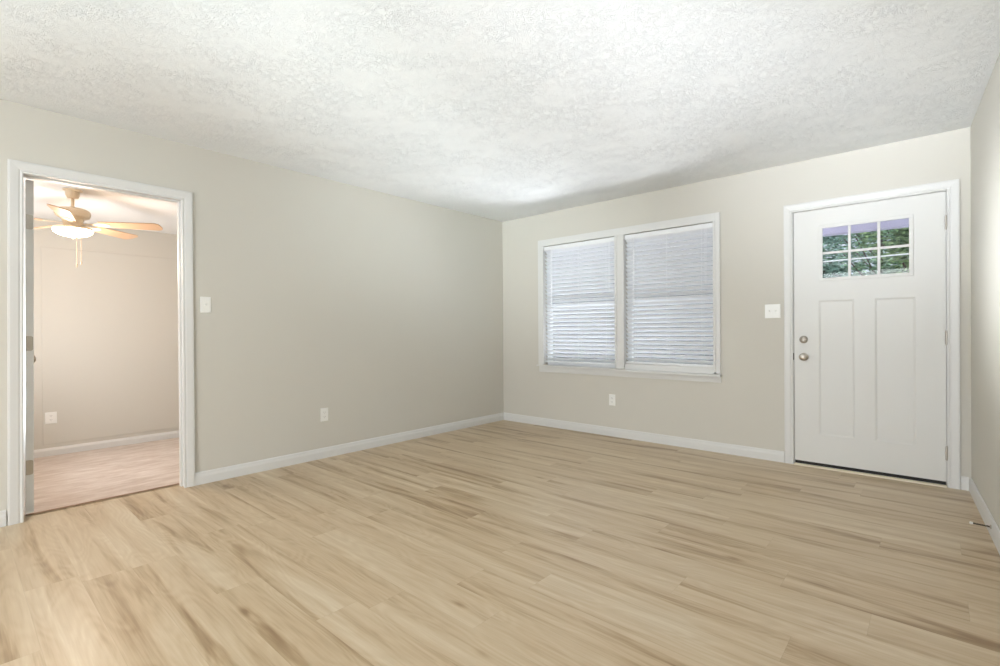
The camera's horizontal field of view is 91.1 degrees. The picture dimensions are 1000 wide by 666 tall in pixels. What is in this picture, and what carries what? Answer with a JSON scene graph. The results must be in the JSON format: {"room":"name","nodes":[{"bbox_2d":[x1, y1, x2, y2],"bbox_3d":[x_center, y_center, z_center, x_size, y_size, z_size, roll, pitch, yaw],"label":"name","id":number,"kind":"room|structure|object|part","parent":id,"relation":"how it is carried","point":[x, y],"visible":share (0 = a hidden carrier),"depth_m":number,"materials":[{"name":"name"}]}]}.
{"room":"empty living room","nodes":[
{"label":"empty living room","id":0,"kind":"room"},
{"bbox_2d":[24,178,176,234],"bbox_3d":[-3.346,-1.189,4.365,2.580,0.100,2.500,0,0,42],"label":"ceiling","id":1,"kind":"structure","parent":0,"point":[103,206],"depth_m":4.41,"materials":[{"name":"white paint"}]},
{"bbox_2d":[34,188,162,266],"bbox_3d":[-3.417,-0.823,3.864,1.182,0.626,1.147,0,0,42],"label":"ceiling fan","id":2,"kind":"object","parent":1,"relation":"hanging from","point":[73,218],"visible":0.98,"depth_m":3.88,"materials":[{"name":"beige metal"}]},
{"bbox_3d":[-3.771,-0.870,4.040,0.430,0.036,0.124,0,0,21],"label":"blade","id":3,"kind":"part","parent":2,"relation":"part of","materials":[{"name":"beige wood"}]},
{"bbox_3d":[-3.176,-0.872,3.566,0.124,0.036,0.430,-1,0,-33],"label":"blade","id":4,"kind":"part","parent":2,"relation":"part of","materials":[{"name":"beige wood"}]},
{"bbox_3d":[-3.312,-0.867,3.770,0.067,0.020,0.200,-1,0,-33],"label":"blade arm","id":5,"kind":"part","parent":2,"relation":"part of","materials":[{"name":"beige metal"}]},
{"bbox_3d":[-3.396,-0.793,3.900,0.252,0.058,0.252,0,0,42],"label":"lamp shade","id":6,"kind":"part","parent":2,"relation":"part of","materials":[{"name":"white glass"}]},
{"bbox_3d":[-3.389,-0.867,4.055,0.067,0.020,0.200,0,0,3],"label":"blade arm","id":7,"kind":"part","parent":2,"relation":"part of","materials":[{"name":"beige metal"}]},
{"bbox_3d":[-3.247,-0.868,3.940,0.200,0.020,0.067,0,0,-15],"label":"blade arm","id":8,"kind":"part","parent":2,"relation":"part of","materials":[{"name":"beige metal"}]},
{"bbox_3d":[-3.379,-0.874,4.299,0.124,0.036,0.430,0,0,3],"label":"blade","id":9,"kind":"part","parent":2,"relation":"part of","materials":[{"name":"beige wood"}]},
{"bbox_3d":[-3.011,-0.875,4.006,0.430,0.036,0.124,0,0,-15],"label":"blade","id":10,"kind":"part","parent":2,"relation":"part of","materials":[{"name":"beige wood"}]},
{"bbox_2d":[24,437,179,514],"bbox_3d":[-3.335,1.265,4.380,2.565,0.100,2.500,0,0,42],"label":"floor","id":11,"kind":"structure","parent":0,"point":[62,480],"depth_m":4.25,"materials":[{"name":"beige wood"}]},
{"bbox_2d":[34,217,178,449],"bbox_3d":[-4.266,0.091,5.193,0.100,2.454,2.500,0,0,42],"label":"wall","id":12,"kind":"structure","parent":0,"point":[147,243],"depth_m":4.99,"materials":[{"name":"grey paint"}]},
{"bbox_2d":[34,430,178,457],"bbox_3d":[-4.213,1.179,5.157,0.020,0.078,2.500,0,0,42],"label":"baseboard","id":13,"kind":"structure","parent":12,"relation":"attached to","point":[60,450],"depth_m":5.17,"materials":[{"name":"white paint"}]},
{"bbox_2d":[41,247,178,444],"bbox_3d":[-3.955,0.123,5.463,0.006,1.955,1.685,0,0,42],"label":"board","id":14,"kind":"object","parent":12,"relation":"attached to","point":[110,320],"visible":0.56,"depth_m":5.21,"materials":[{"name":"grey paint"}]},
{"bbox_2d":[45,412,56,423],"bbox_3d":[-4.465,0.844,4.876,0.007,0.114,0.088,0,0,42],"label":"wall outlet","id":15,"kind":"object","parent":14,"relation":"attached to","point":[50,417],"visible":1,"depth_m":4.87,"materials":[{"name":"white plastic"}]},
{"bbox_2d":[0,99,503,524],"bbox_3d":[-2.660,-0.059,3.100,0.120,2.560,8.000,0,0,42],"label":"wall","id":16,"kind":"structure","parent":0,"point":[383,312],"depth_m":4.12,"materials":[{"name":"grey paint"}]},
{"bbox_2d":[0,510,5,526],"bbox_3d":[-4.041,1.073,1.437,0.014,0.090,3.661,0,0,42],"label":"baseboard","id":17,"kind":"structure","parent":16,"relation":"attached to","point":[2,513],"depth_m":2.79,"materials":[{"name":"white paint"}]},
{"bbox_2d":[24,179,35,513],"bbox_3d":[-3.120,0.082,3.254,0.797,2.016,0.117,0,0,42],"label":"door","id":18,"kind":"structure","parent":16,"relation":"in","point":[29,358],"depth_m":2.97,"materials":[{"name":"white paint"}]},
{"bbox_2d":[7,159,194,525],"bbox_3d":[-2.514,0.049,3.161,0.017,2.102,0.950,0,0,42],"label":"door frame","id":19,"kind":"structure","parent":16,"relation":"in","point":[16,169],"depth_m":2.85,"materials":[{"name":"white paint"}]},
{"bbox_2d":[25,483,178,515],"bbox_3d":[-2.595,1.155,3.258,0.038,0.118,0.804,0,0,42],"label":"sill","id":20,"kind":"structure","parent":16,"relation":"attached to","point":[177,483],"depth_m":3.21,"materials":[{"name":"brown wood"}]},
{"bbox_2d":[200,297,210,312],"bbox_3d":[-2.145,-0.206,3.578,0.017,0.114,0.070,0,0,42],"label":"light switch","id":21,"kind":"object","parent":16,"relation":"attached to","point":[205,302],"visible":1,"depth_m":3.58,"materials":[{"name":"white plastic"}]},
{"bbox_2d":[320,408,327,421],"bbox_3d":[-1.531,0.712,4.276,0.007,0.114,0.070,0,0,42],"label":"wall outlet","id":22,"kind":"object","parent":16,"relation":"attached to","point":[324,411],"visible":1,"depth_m":4.27,"materials":[{"name":"white plastic"}]},
{"bbox_2d":[195,412,503,485],"bbox_3d":[-1.071,1.038,4.788,0.014,0.090,3.384,0,0,42],"label":"baseboard","id":23,"kind":"structure","parent":16,"relation":"attached to","point":[223,473],"depth_m":4.30,"materials":[{"name":"white paint"}]},
{"bbox_2d":[0,420,999,665],"bbox_3d":[-0.870,1.155,1.594,4.821,0.120,8.100,0,0,42],"label":"floor","id":24,"kind":"structure","parent":0,"point":[503,542],"depth_m":2.29,"materials":[{"name":"brown wood"}]},
{"bbox_2d":[0,0,999,221],"bbox_3d":[-0.909,-1.405,1.548,4.806,0.120,8.220,0,0,42],"label":"ceiling","id":25,"kind":"structure","parent":0,"point":[498,110],"depth_m":2.64,"materials":[{"name":"white paint"}]},
{"bbox_2d":[502,127,970,488],"bbox_3d":[1.638,-0.095,4.716,4.410,2.560,0.120,0,0,42],"label":"wall","id":26,"kind":"structure","parent":0,"point":[747,408],"depth_m":4.28,"materials":[{"name":"grey paint"}]},
{"bbox_2d":[547,254,614,367],"bbox_3d":[0.908,-0.313,5.406,0.920,1.360,0.044,0,0,42],"label":"window","id":27,"kind":"structure","parent":26,"relation":"in","point":[549,363],"depth_m":5.50,"materials":[{"name":"white plastic"}]},
{"bbox_3d":[0.908,-0.315,5.405,0.830,0.045,0.026,0,0,42],"label":"meeting rail","id":28,"kind":"part","parent":27,"relation":"part of","materials":[{"name":"white plastic"}]},
{"bbox_2d":[609,394,614,405],"bbox_3d":[1.158,0.692,5.065,0.070,0.114,0.007,0,0,42],"label":"wall outlet","id":29,"kind":"object","parent":26,"relation":"attached to","point":[611,396],"visible":1,"depth_m":5.06,"materials":[{"name":"white plastic"}]},
{"bbox_2d":[536,212,721,382],"bbox_3d":[1.202,-0.311,5.012,2.030,1.512,0.112,0,0,42],"label":"window frame","id":30,"kind":"structure","parent":26,"relation":"in","point":[668,372],"depth_m":4.96,"materials":[{"name":"white paint"}]},
{"bbox_2d":[544,237,614,364],"bbox_3d":[0.865,-0.327,5.353,0.901,1.326,0.073,0,0,42],"label":"window blind","id":31,"kind":"object","parent":30,"relation":"attached to","point":[588,328],"visible":0.98,"depth_m":5.34,"materials":[{"name":"white plastic"}]},
{"bbox_3d":[0.875,0.326,5.362,0.897,0.020,0.052,0,0,42],"label":"rail","id":32,"kind":"part","parent":31,"relation":"part of","materials":[{"name":"white plastic"}]},
{"bbox_2d":[625,222,712,366],"bbox_3d":[1.605,-0.342,4.696,0.864,1.302,0.073,0,0,42],"label":"window blind","id":33,"kind":"object","parent":30,"relation":"attached to","point":[665,236],"visible":0.97,"depth_m":4.68,"materials":[{"name":"white plastic"}]},
{"bbox_3d":[1.615,0.297,4.705,0.860,0.024,0.052,0,0,42],"label":"rail","id":34,"kind":"part","parent":33,"relation":"part of","materials":[{"name":"white plastic"}]},
{"bbox_3d":[1.855,-0.329,4.486,0.002,1.250,0.055,0,0,42],"label":"ladder cord","id":35,"kind":"part","parent":33,"relation":"part of","materials":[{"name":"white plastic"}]},
{"bbox_2d":[628,243,712,357],"bbox_3d":[1.659,-0.315,4.741,0.894,1.360,0.044,0,0,42],"label":"window","id":36,"kind":"structure","parent":26,"relation":"in","point":[629,243],"depth_m":5.00,"materials":[{"name":"white plastic"}]},
{"bbox_3d":[1.659,-0.315,4.741,0.894,1.360,0.044,0,0,42],"label":"frame","id":37,"kind":"part","parent":36,"relation":"part of","materials":[{"name":"white plastic"}]},
{"bbox_3d":[1.658,-0.318,4.740,0.804,0.045,0.026,0,0,42],"label":"meeting rail","id":38,"kind":"part","parent":36,"relation":"part of","materials":[{"name":"white plastic"}]},
{"bbox_2d":[552,218,908,264],"bbox_3d":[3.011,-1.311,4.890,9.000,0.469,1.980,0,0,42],"label":"sky","id":39,"kind":"structure","parent":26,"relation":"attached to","point":[900,223],"depth_m":5.21,"materials":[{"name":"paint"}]},
{"bbox_2d":[504,412,968,490],"bbox_3d":[1.602,1.021,4.670,4.144,0.090,0.014,0,0,42],"label":"baseboard","id":40,"kind":"structure","parent":26,"relation":"attached to","point":[745,451],"depth_m":4.69,"materials":[{"name":"white paint"}]},
{"bbox_2d":[765,304,780,317],"bbox_3d":[2.262,-0.181,4.071,0.116,0.114,0.017,0,0,42],"label":"light switch","id":41,"kind":"object","parent":26,"relation":"attached to","point":[771,310],"visible":1,"depth_m":4.07,"materials":[{"name":"white plastic"}]},
{"bbox_2d":[794,462,946,487],"bbox_3d":[2.762,1.055,3.710,0.917,0.012,0.132,0,0,42],"label":"threshold","id":42,"kind":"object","parent":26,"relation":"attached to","point":[795,463],"depth_m":3.63,"materials":[{"name":"beige plastic"}]},
{"bbox_2d":[793,191,947,484],"bbox_3d":[2.721,0.038,3.667,0.928,2.022,0.111,0,0,42],"label":"door","id":43,"kind":"structure","parent":26,"relation":"in","point":[869,355],"depth_m":3.63,"materials":[{"name":"white paint"}]},
{"bbox_3d":[2.417,0.191,3.909,0.062,0.062,0.067,0,0,42],"label":"knob","id":44,"kind":"part","parent":43,"relation":"part of","materials":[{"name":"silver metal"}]},
{"bbox_2d":[823,222,908,275],"bbox_3d":[2.731,-0.626,3.679,0.532,0.401,0.016,0,0,42],"label":"grille","id":45,"kind":"object","parent":43,"relation":"attached to","point":[838,224],"depth_m":3.67,"materials":[{"name":"white paint"}]},
{"bbox_3d":[2.722,-0.626,3.669,0.568,0.437,0.010,0,0,42],"label":"lite frame","id":46,"kind":"part","parent":43,"relation":"part of","materials":[{"name":"white paint"}]},
{"bbox_2d":[784,179,959,489],"bbox_3d":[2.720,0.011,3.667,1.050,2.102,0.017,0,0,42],"label":"door frame","id":47,"kind":"structure","parent":26,"relation":"in","point":[952,187],"depth_m":3.38,"materials":[{"name":"white paint"}]},
{"bbox_2d":[970,53,999,529],"bbox_3d":[0.699,-0.070,0.124,0.100,2.560,8.016,0,0,39],"label":"wall","id":48,"kind":"structure","parent":0,"point":[985,126],"depth_m":2.75,"materials":[{"name":"grey paint"}]},
{"bbox_2d":[969,521,990,528],"bbox_3d":[2.532,1.012,2.586,0.083,0.022,0.021,0,0,42],"label":"door stop","id":49,"kind":"object","parent":48,"relation":"attached to","point":[970,522],"visible":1,"depth_m":2.58,"materials":[{"name":"silver metal"}]},
{"bbox_2d":[969,477,999,554],"bbox_3d":[0.664,1.046,0.165,0.014,0.090,8.010,0,0,39],"label":"baseboard","id":50,"kind":"structure","parent":48,"relation":"attached to","point":[994,532],"depth_m":2.73,"materials":[{"name":"white paint"}]},
{"label":"outside","id":51,"kind":"structure","parent":0,"visible":0},
{"bbox_2d":[553,340,712,364],"bbox_3d":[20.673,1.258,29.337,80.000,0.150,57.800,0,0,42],"label":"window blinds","id":52,"kind":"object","parent":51,"point":[634,340],"depth_m":34.03,"materials":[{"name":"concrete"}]},
{"bbox_2d":[823,235,847,277],"bbox_3d":[8.161,-1.542,13.505,2.972,5.752,2.885,-1,0,-45],"label":"leafy tree","id":53,"kind":"object","parent":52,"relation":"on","point":[827,239],"visible":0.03,"depth_m":12.78,"materials":[{"name":"green plant"}]},
{"bbox_2d":[823,234,901,276],"bbox_3d":[14.174,-1.978,20.509,9.427,6.522,2.879,0,0,40],"label":"hedge","id":54,"kind":"object","parent":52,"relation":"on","point":[824,255],"visible":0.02,"depth_m":20.14,"materials":[{"name":"green plant"}]},
{"bbox_2d":[823,227,908,275],"bbox_3d":[13.080,-2.381,17.007,4.086,7.334,4.184,0,0,42],"label":"leafy tree","id":55,"kind":"object","parent":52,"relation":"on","point":[884,268],"visible":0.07,"depth_m":16.82,"materials":[{"name":"green plant"}]},
{"bbox_2d":[859,227,908,273],"bbox_3d":[10.348,-1.311,11.852,2.680,5.274,2.824,0,0,42],"label":"leafy tree","id":56,"kind":"object","parent":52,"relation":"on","point":[903,234],"visible":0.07,"depth_m":11.92,"materials":[{"name":"green plant"}]},
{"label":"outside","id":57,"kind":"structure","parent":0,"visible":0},
{"bbox_2d":[823,253,908,261],"bbox_3d":[6.480,-1.580,11.821,14.000,0.183,0.032,0,0,42],"label":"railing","id":58,"kind":"object","parent":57,"point":[905,253],"visible":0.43,"depth_m":10.55,"materials":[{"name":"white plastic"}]}
]}

